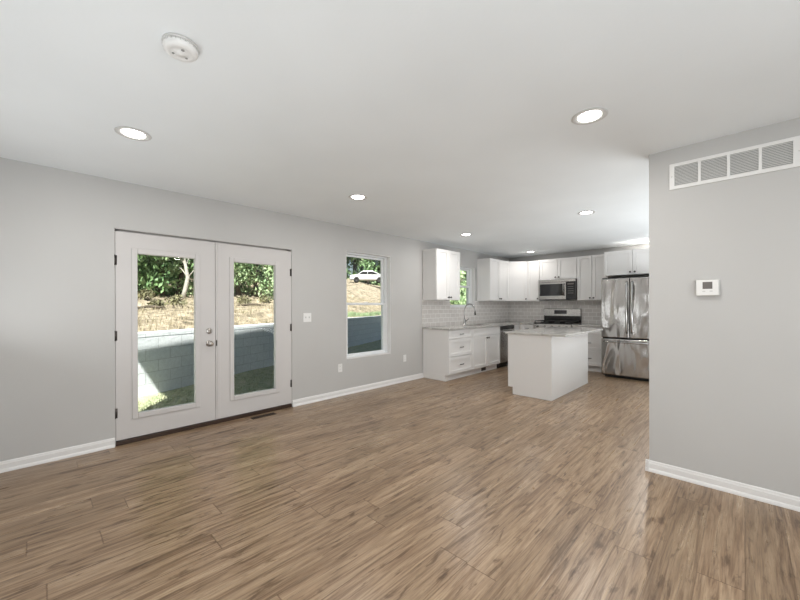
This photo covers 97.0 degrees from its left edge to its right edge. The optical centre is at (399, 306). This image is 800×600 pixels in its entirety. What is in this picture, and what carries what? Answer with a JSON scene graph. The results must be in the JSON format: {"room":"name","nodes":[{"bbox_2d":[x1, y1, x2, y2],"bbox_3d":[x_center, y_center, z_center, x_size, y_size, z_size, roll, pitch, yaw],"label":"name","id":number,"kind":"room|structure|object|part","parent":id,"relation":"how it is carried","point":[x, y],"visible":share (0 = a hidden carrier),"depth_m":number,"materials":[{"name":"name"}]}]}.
{"room":"open-plan living room","nodes":[
{"label":"open-plan living room","id":0,"kind":"room"},
{"bbox_2d":[0,157,508,461],"bbox_3d":[-0.349,0.048,5.669,0.150,2.440,8.675,0,0,44],"label":"wall","id":1,"kind":"structure","parent":0,"point":[57,320],"depth_m":3.15,"materials":[{"name":"paint"}]},
{"bbox_2d":[0,438,114,472],"bbox_3d":[-2.921,1.239,2.902,0.023,0.083,0.915,0,0,44],"label":"baseboard","id":2,"kind":"structure","parent":1,"relation":"attached to","point":[36,459],"depth_m":2.95,"materials":[{"name":"paint"}]},
{"bbox_2d":[114,231,215,440],"bbox_3d":[-2.312,0.266,3.548,0.121,1.932,0.865,0,0,44],"label":"door","id":3,"kind":"structure","parent":1,"relation":"in","point":[130,423],"depth_m":3.49,"materials":[{"name":"paint"}]},
{"bbox_3d":[-2.341,0.251,3.561,0.061,1.616,0.584,0,0,44],"label":"glazing frame","id":4,"kind":"part","parent":3,"relation":"part of","materials":[{"name":"paint"}]},
{"bbox_3d":[-2.035,0.395,3.796,0.071,0.066,0.066,0,0,44],"label":"knob","id":5,"kind":"part","parent":3,"relation":"part of","materials":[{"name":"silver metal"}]},
{"bbox_2d":[114,228,291,445],"bbox_3d":[-2.055,0.274,3.932,0.148,2.004,1.771,0,0,44],"label":"trim","id":6,"kind":"structure","parent":1,"relation":"attached to","point":[115,229],"depth_m":3.69,"materials":[{"name":"paint"}]},
{"bbox_2d":[116,404,291,445],"bbox_3d":[-2.054,1.256,3.936,0.184,0.038,1.759,0,0,44],"label":"threshold","id":7,"kind":"object","parent":1,"relation":"attached to","point":[207,423],"depth_m":3.73,"materials":[{"name":"brown metal"}]},
{"bbox_2d":[215,243,291,418],"bbox_3d":[-1.712,0.263,4.206,0.061,1.932,0.905,0,0,44],"label":"door","id":8,"kind":"structure","parent":1,"relation":"in","point":[228,404],"depth_m":4.07,"materials":[{"name":"paint"}]},
{"bbox_3d":[-1.722,0.248,4.197,0.061,1.616,0.587,0,0,44],"label":"glazing frame","id":9,"kind":"part","parent":8,"relation":"part of","materials":[{"name":"paint"}]},
{"bbox_2d":[303,313,310,321],"bbox_3d":[-1.217,0.140,4.657,0.018,0.118,0.118,0,0,44],"label":"light switch","id":10,"kind":"object","parent":1,"relation":"attached to","point":[306,316],"visible":1,"depth_m":4.65,"materials":[{"name":"white plastic"}]},
{"bbox_2d":[338,364,341,371],"bbox_3d":[-0.851,0.870,5.038,0.008,0.116,0.072,0,0,44],"label":"wall outlet","id":11,"kind":"object","parent":1,"relation":"attached to","point":[339,365],"visible":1,"depth_m":5.03,"materials":[{"name":"white plastic"}]},
{"bbox_2d":[292,373,423,406],"bbox_3d":[-0.473,1.227,5.417,0.023,0.083,2.553,0,0,44],"label":"baseboard","id":12,"kind":"structure","parent":1,"relation":"attached to","point":[325,396],"depth_m":5.18,"materials":[{"name":"paint"}]},
{"bbox_2d":[346,251,390,359],"bbox_3d":[-0.528,-0.028,5.505,0.183,1.577,0.898,0,0,44],"label":"window","id":13,"kind":"structure","parent":1,"relation":"in","point":[385,261],"depth_m":5.77,"materials":[{"name":"plastic"}]},
{"bbox_3d":[-0.563,-0.409,5.537,0.028,0.762,0.804,0,0,44],"label":"sash","id":14,"kind":"part","parent":13,"relation":"part of","materials":[{"name":"glass"}]},
{"bbox_3d":[-0.535,0.335,5.514,0.030,0.798,0.804,0,0,44],"label":"sash","id":15,"kind":"part","parent":13,"relation":"part of","materials":[{"name":"plastic"}]},
{"bbox_2d":[423,248,459,299],"bbox_3d":[0.779,-0.572,6.469,0.343,0.896,0.710,0,0,44],"label":"upper cabinet","id":16,"kind":"object","parent":1,"relation":"attached to","point":[441,267],"visible":1,"depth_m":6.28,"materials":[{"name":"paint"}]},
{"bbox_3d":[0.752,-0.572,6.255,0.019,0.890,0.355,0,0,44],"label":"door","id":17,"kind":"part","parent":16,"relation":"part of","materials":[{"name":"paint"}]},
{"bbox_3d":[0.999,-0.573,6.508,0.019,0.890,0.337,0,0,44],"label":"door","id":18,"kind":"part","parent":16,"relation":"part of","materials":[{"name":"paint"}]},
{"bbox_2d":[450,266,474,307],"bbox_3d":[1.218,-0.405,7.298,0.183,0.840,0.900,0,0,44],"label":"window","id":19,"kind":"structure","parent":1,"relation":"in","point":[470,272],"depth_m":7.58,"materials":[{"name":"plastic"}]},
{"bbox_3d":[1.210,-0.227,7.307,0.030,0.429,0.806,0,0,44],"label":"sash","id":20,"kind":"part","parent":19,"relation":"part of","materials":[{"name":"plastic"}]},
{"bbox_3d":[1.184,-0.602,7.331,0.028,0.393,0.806,0,0,44],"label":"sash","id":21,"kind":"part","parent":19,"relation":"part of","materials":[{"name":"glass"}]},
{"bbox_2d":[477,258,508,300],"bbox_3d":[2.070,-0.579,7.795,0.343,0.896,0.821,0,0,44],"label":"upper cabinet","id":22,"kind":"object","parent":1,"relation":"attached to","point":[492,274],"visible":1,"depth_m":7.58,"materials":[{"name":"paint"}]},
{"bbox_3d":[2.020,-0.578,7.558,0.019,0.890,0.402,0,0,44],"label":"door","id":23,"kind":"part","parent":22,"relation":"part of","materials":[{"name":"paint"}]},
{"bbox_3d":[2.306,-0.579,7.851,0.019,0.890,0.401,0,0,44],"label":"door","id":24,"kind":"part","parent":22,"relation":"part of","materials":[{"name":"paint"}]},
{"bbox_2d":[422,300,600,326],"bbox_3d":[2.338,0.114,6.699,2.261,0.485,3.249,0,0,44],"label":"tile backsplash","id":25,"kind":"structure","parent":1,"relation":"attached to","point":[434,312],"depth_m":7.59,"materials":[{"name":"white tile"}]},
{"bbox_2d":[0,0,799,257],"bbox_3d":[2.344,-1.235,3.040,7.680,0.120,8.675,0,0,44],"label":"ceiling","id":26,"kind":"structure","parent":0,"point":[452,118],"depth_m":1.98,"materials":[{"name":"paint"}]},
{"bbox_2d":[114,126,151,140],"bbox_3d":[-1.787,-1.158,2.372,0.202,0.008,0.202,0,0,44],"label":"recessed light","id":27,"kind":"object","parent":26,"relation":"in","point":[132,133],"visible":1,"depth_m":2.36,"materials":[{"name":"beige plastic"}]},
{"bbox_2d":[122,129,144,138],"bbox_3d":[-1.787,-1.159,2.372,0.126,0.006,0.126,0,0,44],"label":"diffuser","id":28,"kind":"object","parent":27,"relation":"attached to","point":[128,133],"depth_m":2.37,"materials":[{"name":"white plastic"}]},
{"bbox_2d":[162,32,198,61],"bbox_3d":[-0.972,-1.140,1.569,0.142,0.044,0.142,0,0,44],"label":"smoke detector","id":29,"kind":"object","parent":26,"relation":"attached to","point":[180,47],"visible":1,"depth_m":1.54,"materials":[{"name":"beige plastic"}]},
{"bbox_2d":[349,194,367,199],"bbox_3d":[-0.446,-1.164,3.763,0.202,0.008,0.202,0,0,44],"label":"recessed light","id":30,"kind":"object","parent":26,"relation":"in","point":[354,196],"visible":1,"depth_m":3.76,"materials":[{"name":"white plastic"}]},
{"bbox_2d":[352,195,363,198],"bbox_3d":[-0.446,-1.165,3.763,0.126,0.006,0.126,0,0,44],"label":"diffuser","id":31,"kind":"object","parent":30,"relation":"attached to","point":[353,196],"depth_m":3.76,"materials":[{"name":"white plastic"}]},
{"bbox_2d":[578,210,595,214],"bbox_3d":[2.327,-1.174,4.415,0.202,0.008,0.202,0,0,44],"label":"recessed light","id":32,"kind":"object","parent":26,"relation":"in","point":[588,211],"visible":1,"depth_m":4.40,"materials":[{"name":"white"}]},
{"bbox_2d":[571,107,608,124],"bbox_3d":[1.162,-1.166,2.170,0.202,0.008,0.202,0,0,44],"label":"recessed light","id":33,"kind":"object","parent":26,"relation":"in","point":[595,114],"visible":1,"depth_m":2.16,"materials":[{"name":"white plastic"}]},
{"bbox_2d":[578,111,600,121],"bbox_3d":[1.162,-1.167,2.170,0.126,0.006,0.126,0,0,44],"label":"diffuser","id":34,"kind":"object","parent":33,"relation":"attached to","point":[588,116],"depth_m":2.17,"materials":[{"name":"white plastic"}]},
{"bbox_2d":[0,366,799,599],"bbox_3d":[2.323,1.325,3.072,7.560,0.120,8.675,0,0,44],"label":"floor","id":35,"kind":"structure","parent":0,"point":[469,487],"depth_m":2.21,"materials":[{"name":"brown wood"}]},
{"bbox_2d":[251,412,275,418],"bbox_3d":[-1.589,1.271,4.129,0.070,0.006,0.280,0,0,44],"label":"floor vent","id":36,"kind":"object","parent":35,"relation":"in","point":[273,413],"visible":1,"depth_m":4.13,"materials":[{"name":"black metal"}]},
{"bbox_2d":[423,329,472,380],"bbox_3d":[0.886,0.827,6.389,0.606,0.870,0.735,0,0,44],"label":"base cabinet","id":37,"kind":"object","parent":35,"relation":"on","point":[447,354],"visible":1,"depth_m":6.16,"materials":[{"name":"paint"}]},
{"bbox_3d":[1.072,1.001,6.209,0.019,0.281,0.723,0,0,44],"label":"drawer","id":38,"kind":"part","parent":37,"relation":"part of","materials":[{"name":"paint"}]},
{"bbox_3d":[1.071,0.702,6.208,0.019,0.290,0.723,0,0,44],"label":"drawer","id":39,"kind":"part","parent":37,"relation":"part of","materials":[{"name":"paint"}]},
{"bbox_3d":[1.070,0.474,6.208,0.019,0.141,0.723,0,0,44],"label":"drawer","id":40,"kind":"part","parent":37,"relation":"part of","materials":[{"name":"paint"}]},
{"bbox_2d":[469,326,499,374],"bbox_3d":[1.491,0.824,7.012,0.603,0.870,0.998,0,0,44],"label":"base cabinet","id":41,"kind":"object","parent":35,"relation":"on","point":[486,340],"visible":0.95,"depth_m":6.80,"materials":[{"name":"paint"}]},
{"bbox_3d":[1.504,0.847,6.653,0.019,0.584,0.489,0,0,44],"label":"cabinet door","id":42,"kind":"part","parent":41,"relation":"part of","materials":[{"name":"paint"}]},
{"bbox_3d":[1.676,0.471,6.830,0.019,0.141,0.986,0,0,44],"label":"false drawer","id":43,"kind":"part","parent":41,"relation":"part of","materials":[{"name":"paint"}]},
{"bbox_3d":[1.851,0.846,7.009,0.019,0.584,0.489,0,0,44],"label":"cabinet door","id":44,"kind":"part","parent":41,"relation":"part of","materials":[{"name":"paint"}]},
{"bbox_2d":[497,325,514,367],"bbox_3d":[2.066,0.823,7.579,0.597,0.868,0.607,0,0,44],"label":"dishwasher","id":45,"kind":"object","parent":35,"relation":"on","point":[503,337],"visible":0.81,"depth_m":7.30,"materials":[{"name":"silver metal"}]},
{"bbox_3d":[2.241,0.427,7.407,0.023,0.069,0.603,0,0,44],"label":"control panel","id":46,"kind":"part","parent":45,"relation":"part of","materials":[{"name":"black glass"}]},
{"bbox_3d":[2.242,0.803,7.408,0.023,0.672,0.603,0,0,44],"label":"door","id":47,"kind":"part","parent":45,"relation":"part of","materials":[{"name":"silver metal"}]},
{"bbox_2d":[514,324,533,330],"bbox_3d":[2.673,0.819,8.027,0.881,0.870,0.875,0,0,44],"label":"base cabinet","id":48,"kind":"object","parent":35,"relation":"on","point":[520,326],"visible":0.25,"depth_m":7.74,"materials":[{"name":"paint"}]},
{"bbox_2d":[423,321,534,329],"bbox_3d":[1.845,0.373,7.170,0.876,0.030,3.240,0,0,44],"label":"countertop","id":49,"kind":"structure","parent":48,"relation":"on","point":[493,324],"depth_m":6.85,"materials":[{"name":"grey stone"}]},
{"bbox_2d":[463,304,475,324],"bbox_3d":[1.381,0.147,6.967,0.288,0.426,0.110,0,0,44],"label":"kitchen faucet","id":50,"kind":"object","parent":49,"relation":"on","point":[464,320],"visible":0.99,"depth_m":7.01,"materials":[{"name":"silver metal"}]},
{"bbox_3d":[2.775,0.466,7.718,0.291,0.141,0.019,0,0,44],"label":"drawer","id":51,"kind":"part","parent":48,"relation":"part of","materials":[{"name":"paint"}]},
{"bbox_2d":[508,333,587,400],"bbox_3d":[2.328,0.825,5.521,0.665,0.870,1.536,0,0,44],"label":"kitchen island","id":52,"kind":"object","parent":35,"relation":"on","point":[549,368],"visible":0.82,"depth_m":5.01,"materials":[{"name":"paint"}]},
{"bbox_3d":[1.811,0.827,4.965,0.628,0.870,0.012,0,0,44],"label":"panel","id":53,"kind":"part","parent":52,"relation":"part of","materials":[{"name":"paint"}]},
{"bbox_2d":[505,327,602,336],"bbox_3d":[2.437,0.374,5.498,0.850,0.030,1.705,0,0,44],"label":"island countertop","id":54,"kind":"structure","parent":52,"relation":"on","point":[545,331],"depth_m":5.19,"materials":[{"name":"grey stone"}]},
{"bbox_3d":[2.562,0.825,5.295,0.012,0.870,1.508,0,0,44],"label":"panel","id":55,"kind":"part","parent":52,"relation":"part of","materials":[{"name":"paint"}]},
{"bbox_2d":[533,309,581,327],"bbox_3d":[3.323,0.646,7.501,0.766,1.214,0.702,0,0,44],"label":"gas range","id":56,"kind":"object","parent":35,"relation":"on","point":[552,317],"visible":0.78,"depth_m":7.55,"materials":[{"name":"silver metal"}]},
{"bbox_3d":[3.130,0.405,7.303,0.766,0.098,0.029,0,0,44],"label":"control panel","id":57,"kind":"part","parent":56,"relation":"part of","materials":[{"name":"silver metal"}]},
{"bbox_2d":[536,322,579,324],"bbox_3d":[3.323,0.344,7.502,0.766,0.018,0.559,0,0,44],"label":"cooktop","id":58,"kind":"object","parent":56,"relation":"in","point":[537,323],"depth_m":7.35,"materials":[{"name":"black metal"}]},
{"bbox_2d":[573,326,602,371],"bbox_3d":[3.845,0.818,7.056,0.587,0.870,0.631,0,0,44],"label":"base cabinet","id":59,"kind":"object","parent":35,"relation":"on","point":[594,338],"visible":0.16,"depth_m":6.79,"materials":[{"name":"paint"}]},
{"bbox_2d":[572,324,600,326],"bbox_3d":[3.848,0.367,7.057,0.598,0.030,0.608,0,0,44],"label":"countertop","id":60,"kind":"structure","parent":59,"relation":"on","point":[582,325],"depth_m":6.92,"materials":[{"name":"grey stone"}]},
{"bbox_3d":[3.655,0.465,6.862,0.575,0.141,0.019,0,0,44],"label":"drawer","id":61,"kind":"part","parent":59,"relation":"part of","materials":[{"name":"paint"}]},
{"bbox_3d":[3.657,0.992,6.863,0.575,0.281,0.019,0,0,44],"label":"drawer","id":62,"kind":"part","parent":59,"relation":"part of","materials":[{"name":"paint"}]},
{"bbox_3d":[3.656,0.694,6.862,0.575,0.290,0.019,0,0,44],"label":"drawer","id":63,"kind":"part","parent":59,"relation":"part of","materials":[{"name":"paint"}]},
{"bbox_2d":[601,277,648,381],"bbox_3d":[4.240,0.369,6.379,0.875,1.768,0.996,0,0,44],"label":"refrigerator","id":64,"kind":"object","parent":35,"relation":"on","point":[624,301],"visible":0.76,"depth_m":6.11,"materials":[{"name":"silver metal"}]},
{"bbox_3d":[3.800,0.021,6.243,0.434,1.037,0.067,0,0,44],"label":"door","id":65,"kind":"part","parent":64,"relation":"part of","materials":[{"name":"silver metal"}]},
{"bbox_3d":[3.960,0.882,6.091,0.875,0.635,0.067,0,0,44],"label":"freezer drawer","id":66,"kind":"part","parent":64,"relation":"part of","materials":[{"name":"silver metal"}]},
{"bbox_3d":[3.917,0.615,6.047,0.800,0.028,0.068,0,0,44],"label":"handle","id":67,"kind":"part","parent":64,"relation":"part of","materials":[{"name":"silver metal"}]},
{"bbox_3d":[3.887,0.009,6.074,0.026,0.911,0.063,0,0,44],"label":"handle","id":68,"kind":"part","parent":64,"relation":"part of","materials":[{"name":"silver metal"}]},
{"bbox_3d":[3.944,0.009,6.019,0.026,0.911,0.063,0,0,44],"label":"handle","id":69,"kind":"part","parent":64,"relation":"part of","materials":[{"name":"silver metal"}]},
{"bbox_3d":[4.115,0.021,5.936,0.435,1.037,0.067,0,0,44],"label":"door","id":70,"kind":"part","parent":64,"relation":"part of","materials":[{"name":"silver metal"}]},
{"bbox_2d":[509,244,648,323],"bbox_3d":[5.364,0.030,6.104,7.430,2.440,0.120,0,0,44],"label":"wall","id":71,"kind":"structure","parent":0,"point":[595,251],"depth_m":7.54,"materials":[{"name":"paint"}]},
{"bbox_2d":[509,261,526,300],"bbox_3d":[2.662,-0.581,8.211,0.611,0.896,0.618,0,0,44],"label":"upper cabinet","id":72,"kind":"object","parent":71,"relation":"attached to","point":[517,269],"visible":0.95,"depth_m":8.00,"materials":[{"name":"paint"}]},
{"bbox_2d":[527,260,544,300],"bbox_3d":[3.066,-0.582,7.999,0.295,0.896,0.358,0,0,44],"label":"upper cabinet","id":73,"kind":"object","parent":71,"relation":"attached to","point":[533,267],"visible":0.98,"depth_m":7.90,"materials":[{"name":"paint"}]},
{"bbox_2d":[540,257,576,279],"bbox_3d":[3.448,-0.808,7.627,0.768,0.445,0.358,0,0,44],"label":"upper cabinet","id":74,"kind":"object","parent":71,"relation":"attached to","point":[560,268],"visible":0.89,"depth_m":7.50,"materials":[{"name":"paint"}]},
{"bbox_3d":[3.214,-0.807,7.662,0.375,0.439,0.019,0,0,44],"label":"door","id":75,"kind":"part","parent":74,"relation":"part of","materials":[{"name":"paint"}]},
{"bbox_2d":[538,278,576,299],"bbox_3d":[3.419,-0.365,7.596,0.758,0.432,0.431,0,0,44],"label":"microwave","id":76,"kind":"object","parent":74,"relation":"attached to","point":[558,289],"visible":0.99,"depth_m":7.45,"materials":[{"name":"silver metal"}]},
{"bbox_3d":[3.243,-0.360,7.546,0.515,0.250,0.026,0,0,44],"label":"door glass","id":77,"kind":"part","parent":76,"relation":"part of","materials":[{"name":"grey glass"}]},
{"bbox_3d":[3.242,-0.340,7.545,0.575,0.360,0.031,0,0,44],"label":"door","id":78,"kind":"part","parent":76,"relation":"part of","materials":[{"name":"silver metal"}]},
{"bbox_3d":[3.308,-0.552,7.481,0.758,0.053,0.029,0,0,44],"label":"vent panel","id":79,"kind":"part","parent":76,"relation":"part of","materials":[{"name":"silver metal"}]},
{"bbox_3d":[3.515,-0.341,7.280,0.180,0.360,0.029,0,0,44],"label":"control panel","id":80,"kind":"part","parent":76,"relation":"part of","materials":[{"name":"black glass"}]},
{"bbox_3d":[3.489,-0.807,7.394,0.375,0.439,0.019,0,0,44],"label":"door","id":81,"kind":"part","parent":74,"relation":"part of","materials":[{"name":"paint"}]},
{"bbox_2d":[577,254,611,299],"bbox_3d":[3.928,-0.583,7.160,0.568,0.896,0.358,0,0,44],"label":"upper cabinet","id":82,"kind":"object","parent":71,"relation":"attached to","point":[590,269],"visible":0.85,"depth_m":7.07,"materials":[{"name":"paint"}]},
{"bbox_3d":[3.731,-0.582,7.160,0.275,0.890,0.019,0,0,44],"label":"door","id":83,"kind":"part","parent":82,"relation":"part of","materials":[{"name":"paint"}]},
{"bbox_3d":[3.934,-0.582,6.962,0.275,0.890,0.019,0,0,44],"label":"door","id":84,"kind":"part","parent":82,"relation":"part of","materials":[{"name":"paint"}]},
{"bbox_2d":[604,248,648,277],"bbox_3d":[4.363,-0.807,6.540,0.915,0.448,0.638,0,0,44],"label":"upper cabinet","id":85,"kind":"object","parent":71,"relation":"attached to","point":[635,262],"visible":0.83,"depth_m":6.41,"materials":[{"name":"paint"}]},
{"bbox_3d":[4.006,-0.806,6.500,0.448,0.442,0.019,0,0,44],"label":"door","id":86,"kind":"part","parent":85,"relation":"part of","materials":[{"name":"paint"}]},
{"bbox_3d":[4.333,-0.806,6.181,0.448,0.442,0.019,0,0,44],"label":"door","id":87,"kind":"part","parent":85,"relation":"part of","materials":[{"name":"paint"}]},
{"bbox_2d":[649,118,799,496],"bbox_3d":[3.340,0.045,1.444,3.829,2.440,0.120,0,0,44],"label":"wall","id":88,"kind":"structure","parent":0,"point":[724,369],"depth_m":2.43,"materials":[{"name":"paint"}]},
{"bbox_2d":[696,279,719,295],"bbox_3d":[2.160,-0.134,2.485,0.127,0.115,0.034,0,0,44],"label":"thermostat","id":89,"kind":"object","parent":88,"relation":"attached to","point":[703,287],"visible":1,"depth_m":2.47,"materials":[{"name":"beige plastic"}]},
{"bbox_2d":[645,459,799,511],"bbox_3d":[3.286,1.224,1.403,3.852,0.083,0.023,0,0,44],"label":"baseboard","id":90,"kind":"structure","parent":88,"relation":"attached to","point":[791,502],"depth_m":2.42,"materials":[{"name":"paint"}]},
{"bbox_2d":[669,136,799,189],"bbox_3d":[2.249,-0.965,2.411,0.663,0.189,0.010,0,0,44],"label":"air vent","id":91,"kind":"object","parent":88,"relation":"in","point":[782,154],"visible":1,"depth_m":2.38,"materials":[{"name":"white plastic"}]},
{"label":"outside","id":92,"kind":"structure","parent":0,"visible":0},
{"bbox_2d":[138,267,452,331],"bbox_3d":[-15.004,-2.888,31.233,36.401,6.779,60.601,0,0,19],"label":"hillside","id":93,"kind":"structure","parent":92,"point":[362,290],"depth_m":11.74,"materials":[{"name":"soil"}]},
{"bbox_2d":[138,289,155,299],"bbox_3d":[-7.798,-0.368,10.818,0.602,0.398,0.587,0,0,44],"label":"bush","id":94,"kind":"object","parent":93,"relation":"on","point":[145,293],"visible":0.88,"depth_m":10.79,"materials":[{"name":"green plant"}]},
{"bbox_2d":[138,305,165,308],"bbox_3d":[-6.702,0.006,9.467,1.204,0.130,0.080,0,0,20],"label":"fallen branch","id":95,"kind":"object","parent":93,"relation":"on","point":[145,306],"visible":0.74,"depth_m":9.42,"materials":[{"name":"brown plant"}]},
{"bbox_2d":[147,299,166,308],"bbox_3d":[-6.627,-0.063,9.645,0.452,0.331,0.429,0,0,-10],"label":"bush","id":96,"kind":"object","parent":93,"relation":"on","point":[158,302],"visible":0.71,"depth_m":9.60,"materials":[{"name":"green plant"}]},
{"bbox_2d":[137,254,178,296],"bbox_3d":[-9.276,-2.672,11.389,3.338,5.036,3.068,0,0,-12],"label":"tree","id":97,"kind":"object","parent":93,"relation":"on","point":[138,256],"visible":0.04,"depth_m":12.21,"materials":[{"name":"green plant"}]},
{"bbox_2d":[138,256,189,293],"bbox_3d":[-9.041,-2.475,12.477,2.795,4.164,2.863,0,0,44],"label":"tree","id":98,"kind":"object","parent":93,"relation":"on","point":[174,285],"visible":0.04,"depth_m":12.77,"materials":[{"name":"green plant"}]},
{"bbox_2d":[137,254,193,296],"bbox_3d":[-8.666,-2.758,12.795,2.406,5.017,3.088,0,0,23],"label":"tree","id":99,"kind":"object","parent":93,"relation":"on","point":[159,272],"visible":0.09,"depth_m":12.09,"materials":[{"name":"green plant"}]},
{"bbox_2d":[148,256,193,295],"bbox_3d":[-8.226,-2.056,13.173,1.968,3.726,2.152,0,0,20],"label":"tree","id":100,"kind":"object","parent":93,"relation":"on","point":[177,270],"visible":0.11,"depth_m":13.03,"materials":[{"name":"green plant"}]},
{"bbox_2d":[164,294,187,305],"bbox_3d":[-7.253,-0.188,11.498,0.636,0.485,0.682,0,0,-21],"label":"bush","id":101,"kind":"object","parent":93,"relation":"on","point":[177,300],"visible":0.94,"depth_m":11.42,"materials":[{"name":"green plant"}]},
{"bbox_2d":[168,258,193,298],"bbox_3d":[-7.741,-1.709,12.790,1.276,3.062,1.164,0,0,-26],"label":"tree","id":102,"kind":"object","parent":93,"relation":"on","point":[185,288],"visible":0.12,"depth_m":12.70,"materials":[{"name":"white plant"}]},
{"bbox_2d":[183,262,254,290],"bbox_3d":[-8.308,-2.538,15.196,3.818,4.260,3.889,0,0,-11],"label":"tree","id":103,"kind":"object","parent":93,"relation":"on","point":[236,269],"visible":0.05,"depth_m":14.69,"materials":[{"name":"green plant"}]},
{"bbox_2d":[237,295,251,303],"bbox_3d":[-6.049,-0.255,13.745,0.624,0.404,0.592,0,0,44],"label":"bush","id":104,"kind":"object","parent":93,"relation":"on","point":[243,299],"visible":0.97,"depth_m":13.69,"materials":[{"name":"green plant"}]},
{"bbox_2d":[234,264,259,295],"bbox_3d":[-7.345,-2.555,15.738,2.929,4.619,2.987,0,0,-20],"label":"tree","id":105,"kind":"object","parent":93,"relation":"on","point":[238,288],"visible":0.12,"depth_m":15.84,"materials":[{"name":"green plant"}]},
{"bbox_2d":[236,303,265,305],"bbox_3d":[-5.468,-0.073,13.006,1.005,0.129,0.079,0,0,-12],"label":"fallen branch","id":106,"kind":"object","parent":93,"relation":"on","point":[248,304],"visible":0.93,"depth_m":12.98,"materials":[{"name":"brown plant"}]},
{"bbox_2d":[234,263,273,299],"bbox_3d":[-6.614,-2.187,16.288,2.921,3.929,2.613,0,0,-17],"label":"tree","id":107,"kind":"object","parent":93,"relation":"on","point":[268,268],"visible":0.23,"depth_m":16.09,"materials":[{"name":"green plant"}]},
{"bbox_2d":[253,265,273,291],"bbox_3d":[-6.627,-2.700,18.909,3.516,4.201,3.448,0,0,44],"label":"tree","id":108,"kind":"object","parent":93,"relation":"on","point":[262,272],"visible":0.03,"depth_m":18.57,"materials":[{"name":"green plant"}]},
{"bbox_2d":[258,295,272,302],"bbox_3d":[-5.926,-0.330,15.606,0.604,0.425,0.639,0,0,-21],"label":"bush","id":109,"kind":"object","parent":93,"relation":"on","point":[264,298],"visible":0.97,"depth_m":15.49,"materials":[{"name":"green plant"}]},
{"bbox_2d":[346,257,379,285],"bbox_3d":[-4.925,-8.413,51.166,7.989,11.905,8.420,0,0,19],"label":"tree","id":110,"kind":"object","parent":93,"relation":"on","point":[351,258],"visible":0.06,"depth_m":51.53,"materials":[{"name":"green plant"}]},
{"bbox_2d":[346,257,379,284],"bbox_3d":[-6.323,-8.881,51.948,8.293,11.917,8.525,0,0,-17],"label":"tree","id":111,"kind":"object","parent":93,"relation":"on","point":[369,266],"visible":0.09,"depth_m":49.88,"materials":[{"name":"green plant"}]},
{"bbox_2d":[348,311,380,316],"bbox_3d":[-1.562,0.304,16.282,0.523,0.338,6.133,0,0,19],"label":"grass","id":112,"kind":"structure","parent":93,"relation":"on","point":[376,312],"depth_m":16.00,"materials":[{"name":"green plant"}]},
{"bbox_2d":[350,271,379,282],"bbox_3d":[-4.002,-3.723,44.038,4.490,1.430,1.780,0,0,-8],"label":"car","id":113,"kind":"object","parent":93,"relation":"on","point":[363,275],"visible":0.8,"depth_m":43.19,"materials":[{"name":"white paint"}]},
{"bbox_2d":[356,259,379,285],"bbox_3d":[-3.357,-7.827,55.904,7.630,12.132,7.706,0,0,26],"label":"tree","id":114,"kind":"object","parent":93,"relation":"on","point":[377,263],"visible":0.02,"depth_m":55.37,"materials":[{"name":"green plant"}]},
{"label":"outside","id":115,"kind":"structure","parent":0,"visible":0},
{"bbox_2d":[138,340,380,411],"bbox_3d":[2.209,1.482,25.265,25.627,0.042,54.957,0,0,44],"label":"lawn","id":116,"kind":"structure","parent":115,"point":[376,345],"depth_m":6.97,"materials":[{"name":"green plant"}]},
{"bbox_2d":[138,316,380,396],"bbox_3d":[1.257,0.964,22.715,0.302,1.133,54.001,0,0,19],"label":"wall","id":117,"kind":"structure","parent":116,"relation":"on","point":[165,357],"depth_m":6.87,"materials":[{"name":"white concrete"}]},
{"bbox_2d":[450,270,465,304],"bbox_3d":[3.530,-1.813,26.369,3.207,6.799,3.176,0,0,44],"label":"tree","id":118,"kind":"object","parent":116,"relation":"on","point":[462,301],"visible":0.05,"depth_m":25.66,"materials":[{"name":"green plant"}]},
{"bbox_2d":[450,279,465,304],"bbox_3d":[4.790,-0.281,27.454,2.111,3.725,2.498,0,0,17],"label":"tree","id":119,"kind":"object","parent":116,"relation":"on","point":[464,282],"visible":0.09,"depth_m":26.63,"materials":[{"name":"green plant"}]}
]}

